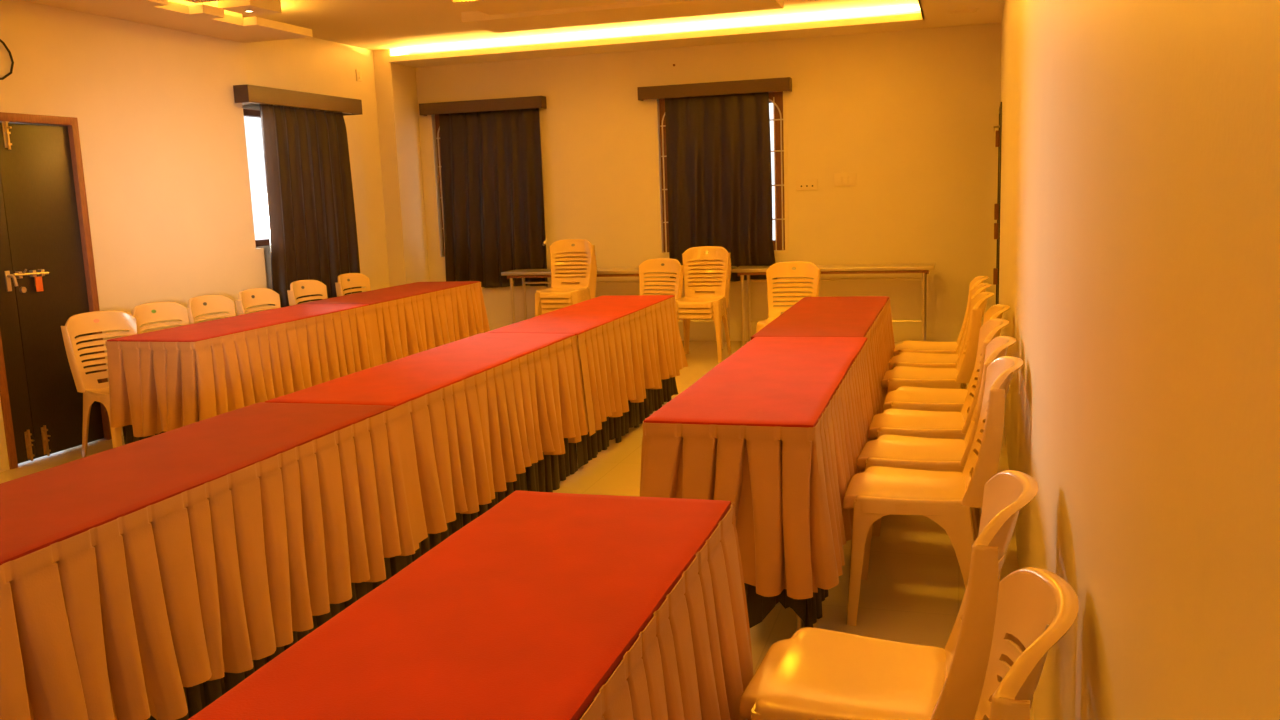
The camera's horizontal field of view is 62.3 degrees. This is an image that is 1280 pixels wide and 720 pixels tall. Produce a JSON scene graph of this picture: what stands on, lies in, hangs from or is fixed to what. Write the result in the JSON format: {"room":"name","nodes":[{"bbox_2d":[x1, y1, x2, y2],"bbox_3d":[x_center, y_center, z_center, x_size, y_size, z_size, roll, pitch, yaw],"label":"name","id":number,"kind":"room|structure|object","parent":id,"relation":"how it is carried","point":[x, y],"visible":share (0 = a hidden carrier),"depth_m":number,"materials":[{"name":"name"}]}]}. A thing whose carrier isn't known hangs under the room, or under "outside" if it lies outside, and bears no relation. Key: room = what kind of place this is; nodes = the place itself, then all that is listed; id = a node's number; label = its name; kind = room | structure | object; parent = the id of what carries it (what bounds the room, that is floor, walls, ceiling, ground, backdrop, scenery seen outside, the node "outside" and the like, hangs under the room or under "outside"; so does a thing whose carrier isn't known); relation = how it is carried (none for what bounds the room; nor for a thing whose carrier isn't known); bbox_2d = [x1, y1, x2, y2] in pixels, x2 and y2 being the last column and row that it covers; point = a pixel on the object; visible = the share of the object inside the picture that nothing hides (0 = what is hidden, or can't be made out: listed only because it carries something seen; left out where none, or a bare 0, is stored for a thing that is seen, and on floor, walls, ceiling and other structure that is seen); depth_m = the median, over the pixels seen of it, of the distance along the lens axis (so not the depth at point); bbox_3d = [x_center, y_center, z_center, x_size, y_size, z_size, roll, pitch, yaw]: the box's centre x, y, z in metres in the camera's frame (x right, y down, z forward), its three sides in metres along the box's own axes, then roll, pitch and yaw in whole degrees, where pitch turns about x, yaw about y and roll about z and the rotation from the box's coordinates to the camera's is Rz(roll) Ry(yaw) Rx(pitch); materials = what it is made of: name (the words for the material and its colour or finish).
{"room":"community hall","nodes":[
{"label":"community hall","id":0,"kind":"room"},
{"bbox_2d":[0,0,268,471],"bbox_3d":[-4.632,-0.438,3.799,0.420,2.950,9.840,1,9,17],"label":"wall","id":1,"kind":"structure","parent":0,"point":[161,126],"depth_m":7.23,"materials":[{"name":"beige paint"}]},
{"bbox_2d":[0,39,13,79],"bbox_3d":[-3.709,-1.728,6.008,0.021,0.273,0.369,1,9,17],"label":"hanging cable","id":2,"kind":"object","parent":1,"relation":"hanging from","point":[1,41],"visible":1,"depth_m":6.15,"materials":[{"name":"black rubber"}]},
{"bbox_2d":[0,112,111,468],"bbox_3d":[-3.644,-0.440,6.431,0.140,2.060,0.800,1,9,17],"label":"door","id":3,"kind":"structure","parent":1,"relation":"in","point":[45,232],"depth_m":6.43,"materials":[{"name":"brown wood"}]},
{"bbox_2d":[35,276,43,291],"bbox_3d":[-3.616,-0.457,6.372,0.008,0.090,0.048,1,9,17],"label":"tag","id":4,"kind":"object","parent":3,"relation":"hanging from","point":[38,280],"visible":1,"depth_m":6.37,"materials":[{"name":"orange plastic"}]},
{"bbox_2d":[23,0,312,42],"bbox_3d":[-4.187,-1.688,3.451,0.605,0.055,9.840,1,9,17],"label":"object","id":5,"kind":"structure","parent":1,"relation":"attached to","point":[201,19],"depth_m":7.05,"materials":[{"name":"beige paint"}]},
{"bbox_2d":[243,37,389,309],"bbox_3d":[-2.929,-1.455,9.833,0.150,2.950,2.860,1,9,17],"label":"wall","id":6,"kind":"structure","parent":0,"point":[309,64],"depth_m":10.13,"materials":[{"name":"beige paint"}]},
{"bbox_2d":[243,109,269,248],"bbox_3d":[-3.108,-1.550,9.119,0.140,1.145,1.360,1,9,17],"label":"window","id":7,"kind":"structure","parent":6,"relation":"in","point":[263,243],"depth_m":8.83,"materials":[{"name":"brown wood"}]},
{"bbox_2d":[233,84,361,115],"bbox_3d":[-2.931,-2.155,8.851,0.400,0.130,1.610,1,9,17],"label":"pelmet","id":8,"kind":"object","parent":6,"relation":"attached to","point":[242,93],"visible":0.96,"depth_m":8.60,"materials":[{"name":"laminate"}]},
{"bbox_2d":[246,102,361,306],"bbox_3d":[-2.783,-1.196,8.958,0.072,1.878,1.500,1,9,16],"label":"window curtain","id":9,"kind":"object","parent":8,"relation":"hanging from","point":[312,219],"visible":0.74,"depth_m":8.91,"materials":[{"name":"brown fabric"}]},
{"bbox_2d":[355,69,361,81],"bbox_3d":[-2.710,-2.744,10.215,0.017,0.110,0.090,1,9,17],"label":"switch plate","id":10,"kind":"object","parent":6,"relation":"attached to","point":[358,72],"visible":1,"depth_m":10.20,"materials":[{"name":"beige plastic"}]},
{"bbox_2d":[373,49,429,286],"bbox_3d":[-2.426,-1.641,10.897,0.190,2.950,0.500,1,9,17],"label":"wall pier","id":11,"kind":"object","parent":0,"point":[395,84],"visible":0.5,"depth_m":10.71,"materials":[{"name":"beige paint"}]},
{"bbox_2d":[0,341,1033,719],"bbox_3d":[-1.471,0.880,4.571,6.050,0.120,12.700,1,9,17],"label":"floor","id":12,"kind":"structure","parent":0,"point":[913,591],"depth_m":4.12,"materials":[{"name":"tile"}]},
{"bbox_2d":[61,310,137,457],"bbox_3d":[-3.065,0.159,6.297,0.580,0.879,0.444,5,11,37],"label":"plastic chair","id":13,"kind":"object","parent":12,"relation":"on","point":[96,321],"visible":0.59,"depth_m":6.28,"materials":[{"name":"beige plastic"}]},
{"bbox_2d":[131,302,188,333],"bbox_3d":[-2.907,0.072,6.806,0.580,0.879,0.444,2,10,25],"label":"plastic chair","id":14,"kind":"object","parent":12,"relation":"on","point":[145,313],"visible":0.22,"depth_m":6.88,"materials":[{"name":"beige plastic"}]},
{"bbox_2d":[187,295,235,323],"bbox_3d":[-2.733,-0.001,7.230,0.580,0.879,0.444,1,10,20],"label":"plastic chair","id":15,"kind":"object","parent":12,"relation":"on","point":[199,305],"visible":0.28,"depth_m":7.29,"materials":[{"name":"beige plastic"}]},
{"bbox_2d":[235,288,280,315],"bbox_3d":[-2.565,-0.078,7.678,0.580,0.879,0.444,1,10,19],"label":"plastic chair","id":16,"kind":"object","parent":12,"relation":"on","point":[246,298],"visible":0.2,"depth_m":7.73,"materials":[{"name":"beige plastic"}]},
{"bbox_2d":[287,280,327,305],"bbox_3d":[-2.424,-0.191,8.364,0.580,0.879,0.444,1,10,20],"label":"plastic chair","id":17,"kind":"object","parent":12,"relation":"on","point":[299,288],"visible":0.25,"depth_m":8.42,"materials":[{"name":"beige plastic"}]},
{"bbox_2d":[335,273,370,296],"bbox_3d":[-2.233,-0.297,8.987,0.580,0.879,0.444,1,10,20],"label":"plastic chair","id":18,"kind":"object","parent":12,"relation":"on","point":[348,280],"visible":0.25,"depth_m":9.04,"materials":[{"name":"beige plastic"}]},
{"bbox_2d":[542,265,596,313],"bbox_3d":[-0.662,-0.474,9.746,0.444,0.879,0.580,1,9,17],"label":"plastic chair","id":19,"kind":"object","parent":12,"relation":"on","point":[595,277],"visible":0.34,"depth_m":9.83,"materials":[{"name":"beige plastic"}]},
{"bbox_2d":[541,260,595,353],"bbox_3d":[-0.667,-0.518,9.729,0.444,0.879,0.580,1,9,17],"label":"plastic chair","id":20,"kind":"object","parent":19,"relation":"on","point":[544,310],"visible":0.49,"depth_m":9.50,"materials":[{"name":"beige plastic"}]},
{"bbox_2d":[539,255,595,346],"bbox_3d":[-0.671,-0.563,9.713,0.444,0.879,0.580,1,9,17],"label":"plastic chair","id":21,"kind":"object","parent":20,"relation":"on","point":[543,305],"visible":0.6,"depth_m":9.49,"materials":[{"name":"beige plastic"}]},
{"bbox_2d":[538,250,594,315],"bbox_3d":[-0.676,-0.607,9.696,0.444,0.879,0.580,1,9,17],"label":"plastic chair","id":22,"kind":"object","parent":21,"relation":"on","point":[583,297],"visible":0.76,"depth_m":9.77,"materials":[{"name":"beige plastic"}]},
{"bbox_2d":[535,239,594,316],"bbox_3d":[-0.680,-0.651,9.679,0.444,0.879,0.580,1,9,17],"label":"plastic chair","id":23,"kind":"object","parent":22,"relation":"on","point":[557,290],"visible":0.9,"depth_m":9.80,"materials":[{"name":"beige plastic"}]},
{"bbox_2d":[501,266,736,348],"bbox_3d":[-0.209,-0.510,10.300,2.275,0.745,0.390,1,9,17],"label":"steel table","id":24,"kind":"object","parent":12,"relation":"on","point":[601,272],"visible":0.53,"depth_m":10.32,"materials":[{"name":"beige"}]},
{"bbox_2d":[638,258,683,332],"bbox_3d":[0.098,-0.439,9.348,0.444,0.879,0.580,3,10,29],"label":"plastic chair","id":25,"kind":"object","parent":12,"relation":"on","point":[659,264],"visible":0.39,"depth_m":9.50,"materials":[{"name":"beige plastic"}]},
{"bbox_2d":[677,263,731,362],"bbox_3d":[0.552,-0.457,9.357,0.444,0.879,0.580,1,9,17],"label":"plastic chair","id":26,"kind":"object","parent":12,"relation":"on","point":[684,316],"visible":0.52,"depth_m":9.42,"materials":[{"name":"beige plastic"}]},
{"bbox_2d":[677,258,730,356],"bbox_3d":[0.547,-0.501,9.340,0.444,0.879,0.580,1,9,17],"label":"plastic chair","id":27,"kind":"object","parent":26,"relation":"on","point":[680,310],"visible":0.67,"depth_m":9.45,"materials":[{"name":"beige plastic"}]},
{"bbox_2d":[675,246,730,351],"bbox_3d":[0.543,-0.545,9.323,0.444,0.879,0.580,1,9,17],"label":"plastic chair","id":28,"kind":"object","parent":27,"relation":"on","point":[690,299],"visible":0.97,"depth_m":9.44,"materials":[{"name":"beige plastic"}]},
{"bbox_2d":[756,261,820,332],"bbox_3d":[1.169,-0.316,8.323,0.444,0.879,0.580,1,10,19],"label":"plastic chair","id":29,"kind":"object","parent":12,"relation":"on","point":[792,268],"visible":0.56,"depth_m":8.48,"materials":[{"name":"beige plastic"}]},
{"bbox_2d":[796,364,852,630],"bbox_3d":[0.557,0.419,4.249,0.503,0.745,1.884,1,9,17],"label":"banquet table","id":30,"kind":"object","parent":12,"relation":"on","point":[799,622],"visible":0.1,"depth_m":3.46,"materials":[{"name":"brown wood"}]},
{"bbox_2d":[644,337,866,427],"bbox_3d":[0.543,0.051,4.191,0.541,0.026,1.902,1,9,17],"label":"tablecloth","id":31,"kind":"object","parent":30,"relation":"on","point":[768,381],"visible":0.96,"depth_m":3.87,"materials":[{"name":"red fabric"}]},
{"bbox_2d":[640,339,876,627],"bbox_3d":[0.546,0.418,4.210,0.679,0.736,1.979,1,9,17],"label":"table skirt","id":32,"kind":"object","parent":30,"relation":"attached to","point":[787,486],"visible":0.79,"depth_m":3.31,"materials":[{"name":"beige fabric"}]},
{"bbox_2d":[732,263,934,345],"bbox_3d":[1.767,-0.487,9.700,1.795,0.745,0.390,1,9,17],"label":"steel table","id":33,"kind":"object","parent":12,"relation":"on","point":[924,268],"visible":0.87,"depth_m":9.59,"materials":[{"name":"beige"}]},
{"bbox_2d":[739,470,1038,719],"bbox_3d":[0.521,0.672,2.233,0.580,0.879,0.444,1,10,21],"label":"plastic chair","id":34,"kind":"object","parent":12,"relation":"on","point":[815,673],"visible":0.99,"depth_m":2.18,"materials":[{"name":"beige plastic"}]},
{"bbox_2d":[843,356,1022,625],"bbox_3d":[1.002,0.431,3.644,0.580,0.879,0.444,1,9,17],"label":"plastic chair","id":35,"kind":"object","parent":12,"relation":"on","point":[949,499],"visible":0.97,"depth_m":3.52,"materials":[{"name":"beige plastic"}]},
{"bbox_2d":[857,336,1015,536],"bbox_3d":[1.149,0.350,4.123,0.580,0.879,0.444,1,10,19],"label":"plastic chair","id":36,"kind":"object","parent":12,"relation":"on","point":[897,451],"visible":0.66,"depth_m":4.11,"materials":[{"name":"beige plastic"}]},
{"bbox_2d":[881,292,993,392],"bbox_3d":[1.609,0.076,5.750,0.580,0.879,0.444,1,9,17],"label":"plastic chair","id":37,"kind":"object","parent":12,"relation":"on","point":[946,378],"visible":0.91,"depth_m":5.59,"materials":[{"name":"beige plastic"}]},
{"bbox_2d":[868,318,1008,439],"bbox_3d":[1.298,0.265,4.628,0.580,0.879,0.444,1,9,16],"label":"plastic chair","id":38,"kind":"object","parent":12,"relation":"on","point":[904,422],"visible":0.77,"depth_m":4.62,"materials":[{"name":"beige plastic"}]},
{"bbox_2d":[888,283,990,388],"bbox_3d":[1.759,-0.007,6.239,0.580,0.879,0.444,1,9,18],"label":"plastic chair","id":39,"kind":"object","parent":12,"relation":"on","point":[912,359],"visible":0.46,"depth_m":6.24,"materials":[{"name":"beige plastic"}]},
{"bbox_2d":[893,276,988,388],"bbox_3d":[1.899,-0.087,6.714,0.580,0.879,0.444,1,9,17],"label":"plastic chair","id":40,"kind":"object","parent":12,"relation":"on","point":[909,345],"visible":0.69,"depth_m":6.73,"materials":[{"name":"beige plastic"}]},
{"bbox_2d":[883,304,1009,411],"bbox_3d":[1.483,0.175,5.148,0.580,0.879,0.444,1,9,17],"label":"plastic chair","id":41,"kind":"object","parent":12,"relation":"on","point":[904,397],"visible":0.41,"depth_m":5.14,"materials":[{"name":"beige plastic"}]},
{"bbox_2d":[974,567,1078,719],"bbox_3d":[0.365,0.767,1.667,0.580,0.879,0.444,1,10,20],"label":"plastic chair","id":42,"kind":"object","parent":12,"relation":"on","point":[1036,607],"visible":1,"depth_m":1.60,"materials":[{"name":"beige plastic"}]},
{"bbox_3d":[-0.288,0.079,6.592,0.510,0.745,1.949,1,9,17],"label":"banquet table","id":43,"kind":"object","parent":12,"relation":"on","visible":0},
{"bbox_2d":[485,295,674,337],"bbox_3d":[-0.302,-0.289,6.533,0.549,0.026,1.968,1,9,17],"label":"tablecloth","id":44,"kind":"object","parent":43,"relation":"on","point":[577,319],"visible":0.96,"depth_m":6.31,"materials":[{"name":"red fabric"}]},
{"bbox_2d":[577,296,687,468],"bbox_3d":[-0.246,0.071,6.611,0.615,0.743,2.052,1,9,17],"label":"table skirt","id":45,"kind":"object","parent":43,"relation":"attached to","point":[631,363],"visible":0.92,"depth_m":6.29,"materials":[{"name":"beige fabric"}]},
{"bbox_3d":[-0.302,0.850,1.722,0.510,0.745,1.849,1,9,17],"label":"banquet table","id":46,"kind":"object","parent":12,"relation":"on","visible":0},
{"bbox_2d":[188,490,730,719],"bbox_3d":[-0.315,0.482,1.663,0.546,0.025,1.867,1,9,17],"label":"tablecloth","id":47,"kind":"object","parent":46,"relation":"on","point":[529,608],"visible":0.97,"depth_m":1.81,"materials":[{"name":"red fabric"}]},
{"bbox_2d":[553,492,753,719],"bbox_3d":[-0.248,0.837,1.746,0.624,0.735,1.969,1,9,17],"label":"table skirt","id":48,"kind":"object","parent":46,"relation":"attached to","point":[692,660],"visible":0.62,"depth_m":2.07,"materials":[{"name":"beige fabric"}]},
{"bbox_3d":[1.084,0.114,6.054,0.510,0.745,1.874,1,9,17],"label":"banquet table","id":49,"kind":"object","parent":12,"relation":"on","visible":0},
{"bbox_2d":[751,296,888,339],"bbox_3d":[1.071,-0.253,5.996,0.547,0.024,1.890,1,9,17],"label":"tablecloth","id":50,"kind":"object","parent":49,"relation":"on","point":[843,316],"visible":0.89,"depth_m":5.78,"materials":[{"name":"red fabric"}]},
{"bbox_2d":[854,297,894,413],"bbox_3d":[1.127,0.102,6.071,0.606,0.735,1.974,1,9,17],"label":"table skirt","id":51,"kind":"object","parent":49,"relation":"attached to","point":[880,335],"visible":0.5,"depth_m":5.79,"materials":[{"name":"beige fabric"}]},
{"bbox_3d":[-1.396,0.683,3.029,0.535,0.745,1.839,1,9,17],"label":"banquet table","id":52,"kind":"object","parent":12,"relation":"on","visible":0},
{"bbox_2d":[0,402,394,564],"bbox_3d":[-1.408,0.316,2.971,0.573,0.026,1.857,1,9,17],"label":"tablecloth","id":53,"kind":"object","parent":52,"relation":"on","point":[39,510],"visible":1,"depth_m":2.96,"materials":[{"name":"red fabric"}]},
{"bbox_2d":[0,406,418,719],"bbox_3d":[-1.371,0.690,2.992,0.628,0.754,1.943,1,9,17],"label":"table skirt","id":54,"kind":"object","parent":52,"relation":"attached to","point":[157,611],"visible":0.94,"depth_m":2.78,"materials":[{"name":"beige fabric"}]},
{"bbox_3d":[-0.853,0.386,4.786,0.515,0.745,1.834,1,9,17],"label":"banquet table","id":55,"kind":"object","parent":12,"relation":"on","visible":0,"materials":[{"name":"red cloth"},{"name":"tan cloth"},{"name":"black cloth"}]},
{"bbox_2d":[265,333,574,406],"bbox_3d":[-0.867,0.017,4.728,0.551,0.026,1.851,1,9,17],"label":"tablecloth","id":56,"kind":"object","parent":55,"relation":"on","point":[401,381],"visible":0.99,"depth_m":4.46,"materials":[{"name":"red fabric"}]},
{"bbox_2d":[395,335,588,568],"bbox_3d":[-0.586,0.390,4.702,0.124,0.754,1.885,1,9,17],"label":"table skirt","id":57,"kind":"object","parent":55,"relation":"attached to","point":[473,442],"visible":0.91,"depth_m":4.51,"materials":[{"name":"beige fabric"}]},
{"bbox_3d":[-2.457,0.122,6.817,0.560,0.745,1.799,1,9,17],"label":"banquet table","id":58,"kind":"object","parent":12,"relation":"on","visible":0},
{"bbox_2d":[107,304,368,341],"bbox_3d":[-2.469,-0.246,6.760,0.597,0.027,1.817,1,9,17],"label":"tablecloth","id":59,"kind":"object","parent":58,"relation":"on","point":[200,331],"visible":1,"depth_m":6.54,"materials":[{"name":"red fabric"}]},
{"bbox_2d":[105,305,378,443],"bbox_3d":[-2.465,0.119,6.781,0.725,0.733,1.892,1,9,17],"label":"table skirt","id":60,"kind":"object","parent":58,"relation":"attached to","point":[155,388],"visible":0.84,"depth_m":6.08,"materials":[{"name":"beige fabric"}]},
{"bbox_3d":[-1.939,-0.170,8.548,0.580,0.745,1.809,1,9,17],"label":"banquet table","id":61,"kind":"object","parent":12,"relation":"on","visible":0},
{"bbox_2d":[297,281,479,304],"bbox_3d":[-1.954,-0.538,8.489,0.618,0.025,1.827,1,9,17],"label":"tablecloth","id":62,"kind":"object","parent":61,"relation":"on","point":[382,295],"visible":0.96,"depth_m":8.34,"materials":[{"name":"red fabric"}]},
{"bbox_2d":[370,282,489,364],"bbox_3d":[-1.894,-0.183,8.564,0.680,0.734,1.912,1,9,17],"label":"table skirt","id":63,"kind":"object","parent":61,"relation":"attached to","point":[404,327],"visible":0.73,"depth_m":8.31,"materials":[{"name":"beige fabric"}]},
{"bbox_2d":[203,0,920,53],"bbox_3d":[-1.518,-2.148,4.125,6.150,0.100,13.000,1,9,17],"label":"ceiling","id":64,"kind":"structure","parent":0,"point":[407,26],"depth_m":9.25,"materials":[{"name":"beige paint"}]},
{"bbox_2d":[184,0,221,2],"bbox_3d":[-2.797,-2.364,6.651,0.250,0.170,0.300,1,9,17],"label":"trim","id":65,"kind":"structure","parent":64,"relation":"attached to","point":[193,1],"depth_m":6.78,"materials":[{"name":"beige paint"}]},
{"bbox_2d":[218,0,281,15],"bbox_3d":[-2.641,-2.450,7.161,0.250,0.170,0.340,1,9,17],"label":"trim","id":66,"kind":"structure","parent":64,"relation":"attached to","point":[261,7],"depth_m":7.11,"materials":[{"name":"beige paint"}]},
{"bbox_2d":[453,0,651,14],"bbox_3d":[-0.297,-2.703,7.816,2.070,0.045,0.650,1,9,17],"label":"trim","id":67,"kind":"structure","parent":64,"relation":"attached to","point":[490,7],"depth_m":8.04,"materials":[{"name":"beige paint"}]},
{"bbox_2d":[461,0,783,32],"bbox_3d":[-0.147,-2.790,8.444,2.490,0.080,0.650,1,9,17],"label":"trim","id":68,"kind":"structure","parent":64,"relation":"attached to","point":[654,9],"depth_m":8.39,"materials":[{"name":"beige paint"}]},
{"bbox_2d":[415,23,1000,341],"bbox_3d":[0.335,-1.666,10.420,6.050,2.950,0.200,1,9,17],"label":"wall","id":69,"kind":"structure","parent":0,"point":[913,113],"depth_m":9.88,"materials":[{"name":"beige paint"}]},
{"bbox_2d":[419,96,546,115],"bbox_3d":[-1.594,-2.562,10.683,1.345,0.115,0.130,1,9,17],"label":"pelmet","id":70,"kind":"object","parent":69,"relation":"attached to","point":[425,109],"visible":1,"depth_m":10.61,"materials":[{"name":"laminate"}]},
{"bbox_2d":[428,108,546,258],"bbox_3d":[-1.549,-1.809,10.921,1.240,1.510,0.135,1,9,17],"label":"window","id":71,"kind":"structure","parent":69,"relation":"in","point":[437,123],"depth_m":11.03,"materials":[{"name":"brown wood"}]},
{"bbox_2d":[439,108,547,287],"bbox_3d":[-1.502,-1.641,10.808,1.159,1.808,0.084,1,9,17],"label":"window curtain","id":72,"kind":"object","parent":69,"relation":"hanging from","point":[491,161],"visible":0.98,"depth_m":10.80,"materials":[{"name":"brown fabric"}]},
{"bbox_2d":[387,13,1002,67],"bbox_3d":[0.336,-2.959,9.804,5.720,0.055,0.550,1,9,17],"label":"ceiling light","id":73,"kind":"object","parent":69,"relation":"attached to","point":[904,21],"depth_m":9.64,"materials":[{"name":"beige paint"}]},
{"bbox_2d":[637,77,791,100],"bbox_3d":[0.694,-2.553,9.985,1.460,0.120,0.130,1,9,17],"label":"pelmet","id":74,"kind":"object","parent":69,"relation":"attached to","point":[785,83],"visible":1,"depth_m":9.91,"materials":[{"name":"laminate"}]},
{"bbox_2d":[653,91,788,254],"bbox_3d":[0.790,-1.781,10.211,1.290,1.510,0.135,1,9,17],"label":"window","id":75,"kind":"structure","parent":69,"relation":"in","point":[779,99],"depth_m":10.12,"materials":[{"name":"brown wood"}]},
{"bbox_2d":[665,92,777,280],"bbox_3d":[0.769,-1.644,10.109,1.073,1.788,0.081,1,9,18],"label":"window curtain","id":76,"kind":"object","parent":69,"relation":"hanging from","point":[718,147],"visible":0.86,"depth_m":10.10,"materials":[{"name":"brown fabric"}]},
{"bbox_2d":[796,179,817,190],"bbox_3d":[1.567,-1.644,9.934,0.200,0.100,0.014,1,9,17],"label":"wall socket","id":77,"kind":"object","parent":69,"relation":"attached to","point":[806,184],"visible":1,"depth_m":9.93,"materials":[{"name":"beige plastic"}]},
{"bbox_2d":[834,173,855,185],"bbox_3d":[1.905,-1.674,9.824,0.200,0.120,0.017,1,9,17],"label":"switch plate","id":78,"kind":"object","parent":69,"relation":"attached to","point":[840,179],"visible":1,"depth_m":9.82,"materials":[{"name":"beige plastic"}]},
{"bbox_2d":[999,0,1279,719],"bbox_3d":[1.411,-0.617,3.542,0.201,2.950,12.900,1,9,18],"label":"wall","id":79,"kind":"structure","parent":0,"point":[1139,255],"depth_m":1.04,"materials":[{"name":"beige paint"}]},
{"bbox_2d":[918,0,1003,19],"bbox_3d":[0.934,-1.917,3.081,0.645,0.055,12.170,1,9,17],"label":"ceiling","id":80,"kind":"structure","parent":79,"relation":"attached to","point":[930,9],"depth_m":8.35,"materials":[{"name":"beige paint"}]},
{"bbox_2d":[993,102,1001,304],"bbox_3d":[3.071,-1.099,8.991,0.158,2.080,0.860,1,9,18],"label":"door","id":81,"kind":"structure","parent":79,"relation":"in","point":[998,135],"depth_m":9.20,"materials":[{"name":"laminate"}]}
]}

